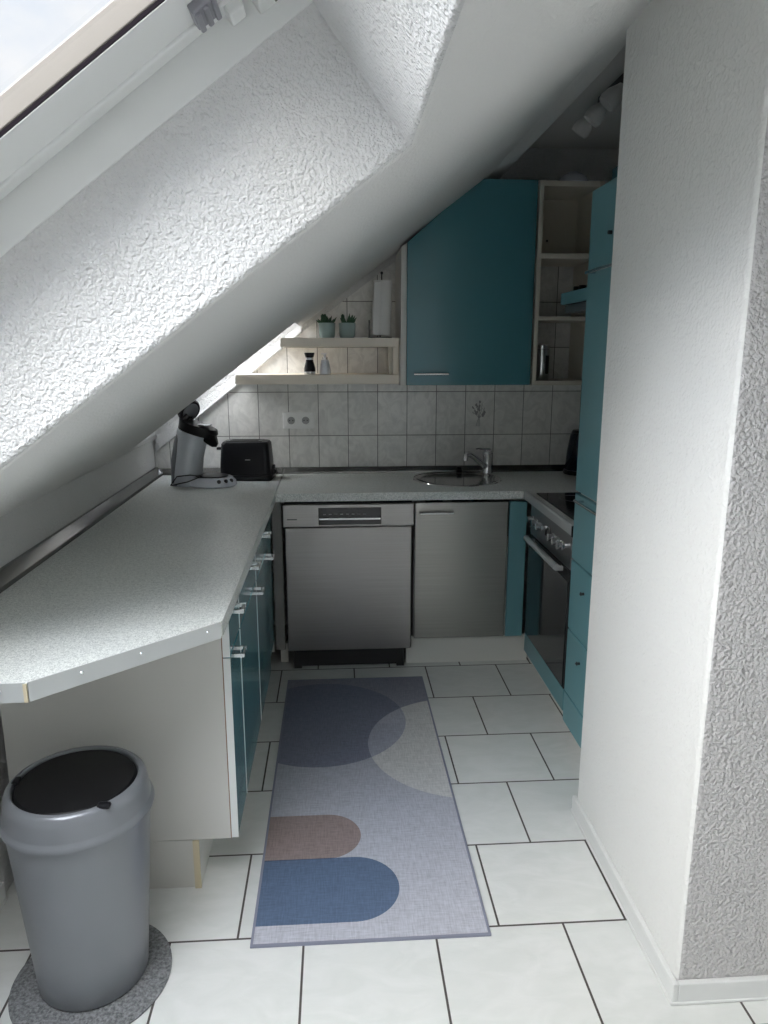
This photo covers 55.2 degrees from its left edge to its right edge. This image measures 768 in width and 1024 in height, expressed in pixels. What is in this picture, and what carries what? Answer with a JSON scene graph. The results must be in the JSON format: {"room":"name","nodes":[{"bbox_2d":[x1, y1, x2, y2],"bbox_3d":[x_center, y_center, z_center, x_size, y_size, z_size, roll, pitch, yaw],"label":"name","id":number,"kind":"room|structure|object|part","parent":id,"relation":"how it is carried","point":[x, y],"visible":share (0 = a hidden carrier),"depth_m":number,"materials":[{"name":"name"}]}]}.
{"room":"attic kitchen","nodes":[
{"label":"attic kitchen","id":0,"kind":"room"},
{"bbox_2d":[0,440,154,892],"bbox_3d":[-1.052,0.865,0.582,0.150,1.060,7.100,-1,12,-4],"label":"wall","id":1,"kind":"structure","parent":0,"point":[24,527],"depth_m":2.47,"materials":[{"name":"white paint"}]},
{"bbox_2d":[0,882,7,909],"bbox_3d":[-0.908,1.563,-0.260,0.018,0.058,4.746,-1,12,-4],"label":"baseboard","id":2,"kind":"structure","parent":1,"relation":"attached to","point":[3,897],"depth_m":2.03,"materials":[{"name":"white paint"}]},
{"bbox_2d":[0,0,651,516],"bbox_3d":[-0.107,-0.455,0.303,2.192,1.738,7.000,-1,12,-4],"label":"sloped ceiling","id":3,"kind":"structure","parent":0,"point":[327,148],"depth_m":1.33,"materials":[{"name":"white paint"}]},
{"bbox_2d":[0,0,312,257],"bbox_3d":[-0.616,-0.428,0.747,1.110,0.867,1.180,-1,12,-4],"label":"window","id":4,"kind":"structure","parent":3,"relation":"in","point":[133,65],"depth_m":1.24,"materials":[{"name":"white plastic"}]},
{"bbox_3d":[-0.623,-0.437,0.745,0.907,0.676,1.010,-1,12,-4],"label":"sash","id":5,"kind":"part","parent":4,"relation":"part of","materials":[{"name":"white plastic"}]},
{"bbox_3d":[-0.642,-0.461,0.738,1.024,0.786,1.112,-1,12,-4],"label":"frame","id":6,"kind":"part","parent":4,"relation":"part of","materials":[{"name":"white plastic"}]},
{"bbox_2d":[235,347,398,384],"bbox_3d":[-0.330,-0.733,3.671,0.791,0.176,0.272,-1,12,-4],"label":"wall shelf","id":7,"kind":"object","parent":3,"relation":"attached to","point":[392,377],"visible":1,"depth_m":3.56,"materials":[{"name":"beige wood"}]},
{"bbox_2d":[304,353,315,374],"bbox_3d":[-0.362,-0.723,3.578,0.056,0.104,0.056,-1,12,-4],"label":"pepper mill","id":8,"kind":"object","parent":7,"relation":"on","point":[309,368],"visible":1,"depth_m":3.56,"materials":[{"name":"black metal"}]},
{"bbox_3d":[-0.362,-0.678,3.587,0.056,0.014,0.056,-1,12,-4],"label":"glass","id":9,"kind":"part","parent":8,"relation":"part of","materials":[{"name":"clear glass"}]},
{"bbox_2d":[319,353,330,374],"bbox_3d":[-0.288,-0.723,3.583,0.055,0.102,0.055,-1,12,-4],"label":"salt mill","id":10,"kind":"object","parent":7,"relation":"on","point":[324,366],"visible":1,"depth_m":3.57,"materials":[{"name":"white ceramic"}]},
{"bbox_2d":[280,338,398,346],"bbox_3d":[-0.221,-0.842,3.654,0.571,0.043,0.272,-1,12,-4],"label":"wall shelf","id":11,"kind":"object","parent":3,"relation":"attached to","point":[284,342],"visible":0.89,"depth_m":3.52,"materials":[{"name":"beige wood"}]},
{"bbox_2d":[316,314,336,337],"bbox_3d":[-0.276,-0.899,3.551,0.100,0.112,0.080,-6,14,-24],"label":"potted succulent","id":12,"kind":"object","parent":11,"relation":"on","point":[326,326],"visible":1,"depth_m":3.53,"materials":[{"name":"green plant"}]},
{"bbox_2d":[319,323,334,337],"bbox_3d":[-0.276,-0.878,3.556,0.080,0.070,0.080,-1,12,-4],"label":"pot","id":13,"kind":"object","parent":12,"relation":"attached to","point":[326,330],"depth_m":3.53,"materials":[{"name":"green ceramic"}]},
{"bbox_2d":[339,313,356,337],"bbox_3d":[-0.176,-0.902,3.563,0.086,0.114,0.090,-1,12,-4],"label":"potted succulent","id":14,"kind":"object","parent":11,"relation":"on","point":[346,329],"visible":1,"depth_m":3.53,"materials":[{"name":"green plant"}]},
{"bbox_2d":[339,323,354,337],"bbox_3d":[-0.179,-0.880,3.562,0.080,0.070,0.080,-1,12,-4],"label":"pot","id":15,"kind":"object","parent":14,"relation":"attached to","point":[346,330],"depth_m":3.53,"materials":[{"name":"green ceramic"}]},
{"bbox_2d":[368,272,391,337],"bbox_3d":[-0.019,-1.006,3.574,0.116,0.312,0.116,-1,12,-4],"label":"paper towel holder","id":16,"kind":"object","parent":11,"relation":"on","point":[381,273],"visible":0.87,"depth_m":3.56,"materials":[{"name":"grey metal"}]},
{"bbox_2d":[371,280,392,335],"bbox_3d":[-0.010,-0.991,3.577,0.106,0.260,0.096,-1,12,-4],"label":"roll","id":17,"kind":"object","parent":16,"relation":"in","point":[382,289],"visible":0.99,"depth_m":3.54,"materials":[{"name":"white paper"}]},
{"bbox_2d":[487,5,646,178],"bbox_3d":[0.537,-1.505,2.654,0.250,0.307,2.050,-1,12,-4],"label":"trim","id":18,"kind":"structure","parent":3,"relation":"attached to","point":[602,59],"depth_m":2.42,"materials":[{"name":"white paint"}]},
{"bbox_2d":[0,619,767,1023],"bbox_3d":[0.969,1.383,0.831,4.600,0.060,7.100,-1,12,-4],"label":"floor","id":19,"kind":"structure","parent":0,"point":[561,948],"depth_m":1.97,"materials":[{"name":"tile"}]},
{"bbox_2d":[8,924,171,1023],"bbox_3d":[-0.712,1.136,1.799,0.372,0.006,0.372,-1,12,-4],"label":"mat","id":20,"kind":"object","parent":19,"relation":"on","point":[26,1005],"visible":0.41,"depth_m":1.73,"materials":[{"name":"grey carpet"}]},
{"bbox_2d":[0,745,154,1011],"bbox_3d":[-0.714,0.871,1.761,0.340,0.527,0.340,-1,12,-4],"label":"waste bin","id":21,"kind":"object","parent":20,"relation":"on","point":[75,822],"visible":1,"depth_m":1.65,"materials":[{"name":"grey plastic"}]},
{"bbox_2d":[150,839,212,888],"bbox_3d":[-0.785,0.884,2.605,0.458,0.152,1.104,-1,12,-4],"label":"board","id":22,"kind":"object","parent":19,"relation":"on","point":[173,863],"visible":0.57,"depth_m":2.08,"materials":[{"name":"white"}]},
{"bbox_2d":[0,599,246,840],"bbox_3d":[-0.704,0.577,2.088,0.640,0.665,0.210,-1,12,-4],"label":"base cabinet","id":23,"kind":"object","parent":22,"relation":"on","point":[181,713],"visible":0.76,"depth_m":1.99,"materials":[{"name":"white"}]},
{"bbox_3d":[-0.427,0.310,2.048,0.018,0.112,0.206,-1,12,-4],"label":"drawer","id":24,"kind":"part","parent":23,"relation":"part of","materials":[{"name":"teal"}]},
{"bbox_3d":[-0.427,0.632,2.119,0.018,0.539,0.206,-1,12,-4],"label":"door","id":25,"kind":"part","parent":23,"relation":"part of","materials":[{"name":"teal"}]},
{"bbox_3d":[-0.401,0.266,2.033,0.034,0.010,0.062,-1,12,-4],"label":"handle","id":26,"kind":"part","parent":23,"relation":"part of","materials":[{"name":"silver metal"}]},
{"bbox_3d":[-0.400,0.385,2.034,0.034,0.010,0.062,-1,12,-4],"label":"handle","id":27,"kind":"part","parent":23,"relation":"part of","materials":[{"name":"silver metal"}]},
{"bbox_2d":[238,556,264,792],"bbox_3d":[-0.709,0.507,2.416,0.607,0.660,0.455,-1,12,-4],"label":"base cabinet","id":28,"kind":"object","parent":22,"relation":"on","point":[248,629],"visible":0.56,"depth_m":2.41,"materials":[{"name":"teal paint"},{"name":"white paint"},{"name":"steel"}]},
{"bbox_2d":[0,467,282,703],"bbox_3d":[-0.785,0.068,2.664,0.669,0.080,2.520,-1,12,-4],"label":"countertop","id":29,"kind":"structure","parent":28,"relation":"on","point":[156,569],"depth_m":2.06,"materials":[{"name":"laminate"}]},
{"bbox_2d":[170,400,236,488],"bbox_3d":[-0.874,-0.333,3.520,0.324,0.414,0.194,1,12,4],"label":"coffee machine","id":30,"kind":"object","parent":29,"relation":"on","point":[191,439],"visible":0.95,"depth_m":3.49,"materials":[{"name":"silver metal"}]},
{"bbox_3d":[-0.981,-0.272,3.569,0.106,0.250,0.140,1,12,4],"label":"water tank","id":31,"kind":"part","parent":30,"relation":"part of","materials":[{"name":"grey"}]},
{"bbox_3d":[-0.935,-0.150,3.485,0.160,0.058,0.025,1,12,4],"label":"cord","id":32,"kind":"part","parent":30,"relation":"part of","materials":[{"name":"black plastic"}]},
{"bbox_3d":[-0.938,-0.490,3.519,0.042,0.116,0.116,38,31,28],"label":"lid","id":33,"kind":"part","parent":30,"relation":"part of","materials":[{"name":"black plastic"}]},
{"bbox_3d":[-0.836,-0.346,3.521,0.080,0.066,0.048,1,12,4],"label":"spout","id":34,"kind":"part","parent":30,"relation":"part of","materials":[{"name":"black plastic"}]},
{"bbox_2d":[217,439,276,480],"bbox_3d":[-0.695,-0.268,3.728,0.298,0.198,0.166,0,12,0],"label":"toaster","id":35,"kind":"object","parent":29,"relation":"on","point":[243,459],"visible":0.97,"depth_m":3.65,"materials":[{"name":"black plastic"}]},
{"bbox_3d":[-0.699,-0.361,3.707,0.180,0.004,0.090,0,12,0],"label":"plate","id":36,"kind":"part","parent":35,"relation":"part of","materials":[{"name":"grey metal"}]},
{"bbox_3d":[-0.449,0.238,2.375,0.018,0.112,0.452,-1,12,-4],"label":"drawer","id":37,"kind":"part","parent":28,"relation":"part of","materials":[{"name":"teal"}]},
{"bbox_3d":[-0.428,0.178,2.432,0.034,0.010,0.062,-1,12,-4],"label":"handle","id":38,"kind":"part","parent":28,"relation":"part of","materials":[{"name":"silver metal"}]},
{"bbox_3d":[-0.434,0.273,2.545,0.034,0.010,0.062,-1,12,-4],"label":"handle","id":39,"kind":"part","parent":28,"relation":"part of","materials":[{"name":"silver metal"}]},
{"bbox_2d":[255,528,273,719],"bbox_3d":[-0.738,0.411,2.850,0.607,0.660,0.429,-1,12,-4],"label":"base cabinet","id":40,"kind":"object","parent":22,"relation":"on","point":[261,554],"visible":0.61,"depth_m":2.85,"materials":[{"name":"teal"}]},
{"bbox_3d":[-0.478,0.143,2.808,0.018,0.112,0.426,-1,12,-4],"label":"drawer","id":41,"kind":"part","parent":40,"relation":"part of","materials":[{"name":"teal"}]},
{"bbox_3d":[-0.478,0.465,2.879,0.018,0.539,0.426,-1,12,-4],"label":"door","id":42,"kind":"part","parent":40,"relation":"part of","materials":[{"name":"teal"}]},
{"bbox_3d":[-0.455,0.087,2.842,0.034,0.010,0.062,-1,12,-4],"label":"handle","id":43,"kind":"part","parent":40,"relation":"part of","materials":[{"name":"silver metal"}]},
{"bbox_3d":[-0.462,0.180,2.964,0.034,0.010,0.062,-1,12,-4],"label":"handle","id":44,"kind":"part","parent":40,"relation":"part of","materials":[{"name":"silver metal"}]},
{"bbox_2d":[266,518,274,654],"bbox_3d":[-0.571,0.399,3.264,0.124,0.815,0.356,-1,12,-4],"label":"filler panel","id":45,"kind":"object","parent":19,"relation":"on","point":[268,526],"visible":0.24,"depth_m":3.33,"materials":[{"name":"teal"}]},
{"bbox_2d":[272,501,288,661],"bbox_3d":[-0.493,0.345,3.499,0.050,0.820,0.105,-1,12,-4],"label":"filler panel","id":46,"kind":"object","parent":19,"relation":"on","point":[281,643],"visible":0.89,"depth_m":3.44,"materials":[{"name":"grey"}]},
{"bbox_2d":[282,500,413,668],"bbox_3d":[-0.180,0.298,3.722,0.602,0.815,0.601,-1,12,-4],"label":"dishwasher","id":47,"kind":"object","parent":19,"relation":"on","point":[349,563],"visible":0.98,"depth_m":3.44,"materials":[{"name":"grey metal"}]},
{"bbox_3d":[-0.163,0.013,3.379,0.602,0.104,0.030,-1,12,-4],"label":"control panel","id":48,"kind":"part","parent":47,"relation":"part of","materials":[{"name":"metal"}]},
{"bbox_3d":[-0.156,0.032,3.361,0.281,0.011,0.009,-1,12,-4],"label":"handle","id":49,"kind":"part","parent":47,"relation":"part of","materials":[{"name":"silver metal"}]},
{"bbox_2d":[275,464,575,501],"bbox_3d":[0.373,-0.154,3.686,1.780,0.070,0.582,-1,12,-4],"label":"countertop","id":50,"kind":"structure","parent":47,"relation":"on","point":[352,483],"depth_m":3.58,"materials":[{"name":"laminate"}]},
{"bbox_2d":[413,471,500,501],"bbox_3d":[0.371,-0.099,3.754,0.448,0.153,0.448,-1,12,-4],"label":"sink","id":51,"kind":"object","parent":50,"relation":"in","point":[441,478],"visible":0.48,"depth_m":3.72,"materials":[{"name":"silver metal"}]},
{"bbox_2d":[456,466,462,471],"bbox_3d":[0.403,-0.230,3.929,0.036,0.028,0.036,-1,12,-4],"label":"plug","id":52,"kind":"object","parent":51,"relation":"on","point":[459,468],"visible":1,"depth_m":3.92,"materials":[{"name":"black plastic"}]},
{"bbox_2d":[463,448,492,473],"bbox_3d":[0.484,-0.264,3.851,0.227,0.137,0.064,-10,16,-38],"label":"kitchen faucet","id":53,"kind":"object","parent":50,"relation":"on","point":[486,463],"visible":1,"depth_m":3.87,"materials":[{"name":"silver metal"}]},
{"bbox_3d":[0.482,-0.265,3.836,0.206,0.116,0.033,-12,17,-43],"label":"spout","id":54,"kind":"part","parent":53,"relation":"part of","materials":[{"name":"silver metal"}]},
{"bbox_3d":[0.523,-0.331,3.881,0.089,0.020,0.027,-2,13,-11],"label":"lever","id":55,"kind":"part","parent":53,"relation":"part of","materials":[{"name":"silver metal"}]},
{"bbox_2d":[563,429,578,475],"bbox_3d":[1.036,-0.325,3.870,0.170,0.248,0.172,-5,13,-20],"label":"kettle","id":56,"kind":"object","parent":50,"relation":"on","point":[570,468],"visible":0.28,"depth_m":3.83,"materials":[{"name":"black plastic"}]},
{"bbox_2d":[250,676,490,948],"bbox_3d":[-0.082,0.945,2.666,0.626,0.006,1.562,-1,12,-4],"label":"kitchen rug","id":57,"kind":"object","parent":19,"relation":"on","point":[365,840],"visible":1,"depth_m":2.35,"materials":[{"name":"grey fabric"}]},
{"bbox_2d":[406,632,526,662],"bbox_3d":[0.406,0.667,3.615,0.600,0.140,0.017,-1,12,-4],"label":"board","id":58,"kind":"object","parent":19,"relation":"on","point":[486,648],"visible":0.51,"depth_m":3.61,"materials":[{"name":"white wood"}]},
{"bbox_2d":[411,501,526,637],"bbox_3d":[0.388,0.224,3.730,0.527,0.667,0.577,-1,12,-4],"label":"base cabinet","id":59,"kind":"object","parent":19,"relation":"on","point":[460,549],"depth_m":3.47,"materials":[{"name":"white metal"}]},
{"bbox_3d":[0.243,0.005,3.390,0.155,0.011,0.027,-1,12,-4],"label":"handle","id":60,"kind":"part","parent":59,"relation":"part of","materials":[{"name":"silver metal"}]},
{"bbox_3d":[0.627,0.274,3.498,0.081,0.665,0.018,-1,12,-4],"label":"corner panel","id":61,"kind":"part","parent":59,"relation":"part of","materials":[{"name":"teal laminate"}]},
{"bbox_2d":[524,505,572,712],"bbox_3d":[0.960,0.408,3.225,0.626,0.815,0.785,-1,12,-4],"label":"oven","id":62,"kind":"object","parent":19,"relation":"on","point":[550,558],"visible":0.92,"depth_m":3.10,"materials":[{"name":"grey"}]},
{"bbox_3d":[0.666,0.034,3.353,0.027,0.042,0.042,-1,12,-4],"label":"knob","id":63,"kind":"part","parent":62,"relation":"part of","materials":[{"name":"silver metal"}]},
{"bbox_3d":[0.670,0.050,3.283,0.027,0.042,0.042,-1,12,-4],"label":"knob","id":64,"kind":"part","parent":62,"relation":"part of","materials":[{"name":"silver metal"}]},
{"bbox_3d":[0.675,0.065,3.213,0.027,0.042,0.042,-1,12,-4],"label":"knob","id":65,"kind":"part","parent":62,"relation":"part of","materials":[{"name":"silver metal"}]},
{"bbox_3d":[0.672,0.170,3.121,0.044,0.030,0.468,-1,12,-4],"label":"handle","id":66,"kind":"part","parent":62,"relation":"part of","materials":[{"name":"silver metal"}]},
{"bbox_3d":[0.704,0.688,3.243,0.018,0.091,0.617,-1,12,-4],"label":"panel","id":67,"kind":"part","parent":62,"relation":"part of","materials":[{"name":"teal"}]},
{"bbox_3d":[0.693,0.422,3.172,0.005,0.440,0.585,-1,12,-4],"label":"door glass","id":68,"kind":"part","parent":62,"relation":"part of","materials":[{"name":"black glass"}]},
{"bbox_3d":[0.705,0.403,3.169,0.022,0.488,0.595,-1,12,-4],"label":"door","id":69,"kind":"part","parent":62,"relation":"part of","materials":[{"name":"black glass"}]},
{"bbox_3d":[0.687,0.104,3.034,0.027,0.042,0.042,-1,12,-4],"label":"knob","id":70,"kind":"part","parent":62,"relation":"part of","materials":[{"name":"silver metal"}]},
{"bbox_2d":[524,490,578,536],"bbox_3d":[0.989,-0.007,3.094,0.630,0.042,0.710,-1,12,-4],"label":"countertop","id":71,"kind":"structure","parent":62,"relation":"on","point":[566,523],"depth_m":3.06,"materials":[{"name":"laminate"}]},
{"bbox_2d":[537,492,580,519],"bbox_3d":[0.979,-0.028,3.085,0.541,0.007,0.563,-1,12,-4],"label":"cooktop","id":72,"kind":"object","parent":71,"relation":"in","point":[563,502],"visible":0.15,"depth_m":3.17,"materials":[{"name":"black glass"}]},
{"bbox_3d":[0.706,0.093,3.101,0.020,0.140,0.593,-1,12,-4],"label":"control panel","id":73,"kind":"part","parent":62,"relation":"part of","materials":[{"name":"silver metal"}]},
{"bbox_3d":[0.691,0.118,2.971,0.027,0.042,0.042,-1,12,-4],"label":"knob","id":74,"kind":"part","parent":62,"relation":"part of","materials":[{"name":"silver metal"}]},
{"bbox_3d":[0.695,0.132,2.908,0.027,0.042,0.042,-1,12,-4],"label":"knob","id":75,"kind":"part","parent":62,"relation":"part of","materials":[{"name":"silver metal"}]},
{"bbox_2d":[563,177,616,749],"bbox_3d":[0.998,-0.047,2.489,0.631,2.020,0.441,-1,12,-4],"label":"tall cabinet","id":76,"kind":"object","parent":19,"relation":"on","point":[604,197],"visible":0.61,"depth_m":2.54,"materials":[{"name":"teal wood"}]},
{"bbox_3d":[0.724,0.800,2.657,0.020,0.123,0.441,-1,12,-4],"label":"drawer","id":77,"kind":"part","parent":76,"relation":"part of","materials":[{"name":"teal wood"}]},
{"bbox_3d":[0.724,0.613,2.616,0.020,0.251,0.441,-1,12,-4],"label":"drawer","id":78,"kind":"part","parent":76,"relation":"part of","materials":[{"name":"teal wood"}]},
{"bbox_3d":[0.724,0.354,2.559,0.020,0.267,0.441,-1,12,-4],"label":"drawer","id":79,"kind":"part","parent":76,"relation":"part of","materials":[{"name":"teal"}]},
{"bbox_3d":[0.724,0.098,2.502,0.020,0.245,0.441,-1,12,-4],"label":"drawer","id":80,"kind":"part","parent":76,"relation":"part of","materials":[{"name":"teal"}]},
{"bbox_3d":[0.697,-0.014,2.496,0.031,0.011,0.250,-1,12,-4],"label":"handle","id":81,"kind":"part","parent":76,"relation":"part of","materials":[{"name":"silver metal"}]},
{"bbox_3d":[0.724,-0.403,2.392,0.020,0.757,0.441,-1,12,-4],"label":"door","id":82,"kind":"part","parent":76,"relation":"part of","materials":[{"name":"teal"}]},
{"bbox_3d":[0.697,-0.774,2.336,0.031,0.011,0.265,-1,12,-4],"label":"handle","id":83,"kind":"part","parent":76,"relation":"part of","materials":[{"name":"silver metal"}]},
{"bbox_3d":[0.724,-0.906,2.281,0.020,0.253,0.441,-1,12,-4],"label":"door","id":84,"kind":"part","parent":76,"relation":"part of","materials":[{"name":"teal wood"}]},
{"bbox_2d":[154,148,618,624],"bbox_3d":[-0.247,-0.663,3.890,3.220,2.620,0.142,-1,12,-4],"label":"wall","id":85,"kind":"structure","parent":0,"point":[355,424],"depth_m":3.87,"materials":[{"name":"white tile"}]},
{"bbox_2d":[283,412,313,428],"bbox_3d":[-0.448,-0.480,3.850,0.162,0.086,0.016,-1,12,-4],"label":"wall socket","id":86,"kind":"object","parent":85,"relation":"attached to","point":[291,420],"visible":1,"depth_m":3.84,"materials":[{"name":"white plastic"}]},
{"bbox_3d":[-0.485,-0.479,3.844,0.056,0.056,0.004,-1,12,-4],"label":"plate","id":87,"kind":"part","parent":86,"relation":"part of","materials":[{"name":"white plastic"}]},
{"bbox_3d":[-0.410,-0.480,3.849,0.056,0.056,0.004,-1,12,-4],"label":"plate","id":88,"kind":"part","parent":86,"relation":"part of","materials":[{"name":"white plastic"}]},
{"bbox_2d":[395,179,537,385],"bbox_3d":[0.385,-1.094,3.587,0.633,0.927,0.368,-1,12,-4],"label":"upper cabinet","id":89,"kind":"object","parent":85,"relation":"attached to","point":[464,283],"visible":0.92,"depth_m":3.44,"materials":[{"name":"teal wood"}]},
{"bbox_3d":[0.081,-0.957,3.613,0.025,0.649,0.338,-1,12,-4],"label":"panel","id":90,"kind":"part","parent":89,"relation":"part of","materials":[{"name":"white wood"}]},
{"bbox_3d":[0.224,-0.657,3.499,0.166,0.011,0.029,-1,12,-4],"label":"handle","id":91,"kind":"part","parent":89,"relation":"part of","materials":[{"name":"silver metal"}]},
{"bbox_2d":[530,180,604,384],"bbox_3d":[0.855,-1.103,3.632,0.302,0.925,0.338,-1,12,-4],"label":"open shelf unit","id":92,"kind":"object","parent":85,"relation":"attached to","point":[564,208],"visible":0.62,"depth_m":3.63,"materials":[{"name":"beige"}]},
{"bbox_3d":[0.714,-1.101,3.623,0.020,0.925,0.338,-1,12,-4],"label":"panel","id":93,"kind":"part","parent":92,"relation":"part of","materials":[{"name":"beige"}]},
{"bbox_2d":[536,345,549,379],"bbox_3d":[0.782,-0.741,3.644,0.074,0.172,0.074,-1,12,-4],"label":"canister","id":94,"kind":"object","parent":92,"relation":"on","point":[543,351],"visible":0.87,"depth_m":3.61,"materials":[{"name":"silver metal"}]},
{"bbox_3d":[0.782,-0.816,3.628,0.074,0.019,0.074,-1,12,-4],"label":"lid","id":95,"kind":"part","parent":94,"relation":"part of","materials":[{"name":"silver metal"}]},
{"bbox_3d":[0.855,-0.662,3.731,0.262,0.020,0.335,-1,12,-4],"label":"shelf","id":96,"kind":"part","parent":92,"relation":"part of","materials":[{"name":"beige wood"}]},
{"bbox_3d":[0.845,-1.422,3.720,0.262,0.292,0.008,-1,12,-4],"label":"panel","id":97,"kind":"part","parent":92,"relation":"part of","materials":[{"name":"beige wood"}]},
{"bbox_3d":[0.855,-0.958,3.666,0.262,0.018,0.335,-1,12,-4],"label":"shelf","id":98,"kind":"part","parent":92,"relation":"part of","materials":[{"name":"beige"}]},
{"bbox_3d":[0.855,-1.235,3.605,0.262,0.024,0.335,-1,12,-4],"label":"shelf","id":99,"kind":"part","parent":92,"relation":"part of","materials":[{"name":"beige wood"}]},
{"bbox_3d":[0.855,-1.543,3.537,0.262,0.024,0.335,-1,12,-4],"label":"shelf","id":100,"kind":"part","parent":92,"relation":"part of","materials":[{"name":"beige"}]},
{"bbox_2d":[559,171,587,180],"bbox_3d":[0.886,-1.563,3.445,0.148,0.052,0.148,-1,12,-4],"label":"bowl","id":101,"kind":"object","parent":92,"relation":"on","point":[574,175],"visible":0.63,"depth_m":3.39,"materials":[{"name":"white ceramic"}]},
{"bbox_3d":[0.996,-1.105,3.641,0.020,0.925,0.338,-1,12,-4],"label":"panel","id":102,"kind":"part","parent":92,"relation":"part of","materials":[{"name":"beige"}]},
{"bbox_2d":[529,44,625,149],"bbox_3d":[0.919,-1.688,2.829,1.000,0.120,1.920,-1,12,-4],"label":"ceiling","id":103,"kind":"structure","parent":0,"point":[560,135],"depth_m":3.27,"materials":[{"name":"white paint"}]},
{"bbox_2d":[572,73,623,138],"bbox_3d":[0.834,-1.499,2.602,0.136,0.152,0.766,-1,12,-4],"label":"ceiling spotlight","id":104,"kind":"object","parent":103,"relation":"attached to","point":[610,99],"visible":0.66,"depth_m":2.76,"materials":[{"name":"grey metal"}]},
{"bbox_3d":[0.887,-1.555,2.569,0.032,0.028,0.720,-1,12,-4],"label":"rail","id":105,"kind":"part","parent":104,"relation":"part of","materials":[{"name":"grey metal"}]},
{"bbox_2d":[578,0,767,979],"bbox_3d":[1.871,-0.212,1.889,2.421,2.600,0.730,-1,12,-4],"label":"wall","id":106,"kind":"structure","parent":0,"point":[673,773],"depth_m":1.67,"materials":[{"name":"white paint"}]},
{"bbox_2d":[571,795,678,1005],"bbox_3d":[0.656,1.048,2.081,0.020,0.058,0.754,-1,12,-4],"label":"baseboard","id":107,"kind":"structure","parent":106,"relation":"attached to","point":[662,971],"depth_m":1.97,"materials":[{"name":"white paint"}]},
{"bbox_2d":[677,975,767,1005],"bbox_3d":[1.895,1.109,1.800,2.427,0.058,0.020,-1,12,-4],"label":"baseboard","id":108,"kind":"object","parent":106,"relation":"attached to","point":[744,988],"visible":0.95,"depth_m":1.72,"materials":[{"name":"white paint"}]},
{"bbox_3d":[1.361,-0.449,3.081,0.120,2.550,1.780,-1,12,-4],"label":"wall","id":109,"kind":"structure","parent":0,"visible":0},
{"bbox_2d":[612,166,617,179],"bbox_3d":[1.139,-1.163,2.847,0.328,0.434,0.600,-1,12,-4],"label":"upper cabinet","id":110,"kind":"object","parent":109,"relation":"attached to","point":[615,170],"visible":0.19,"depth_m":3.06,"materials":[{"name":"teal wood"}]},
{"bbox_2d":[561,285,586,312],"bbox_3d":[1.040,-0.876,2.907,0.510,0.150,0.597,-1,12,-4],"label":"extractor hood","id":111,"kind":"object","parent":110,"relation":"attached to","point":[575,300],"visible":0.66,"depth_m":3.04,"materials":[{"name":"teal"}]}
]}

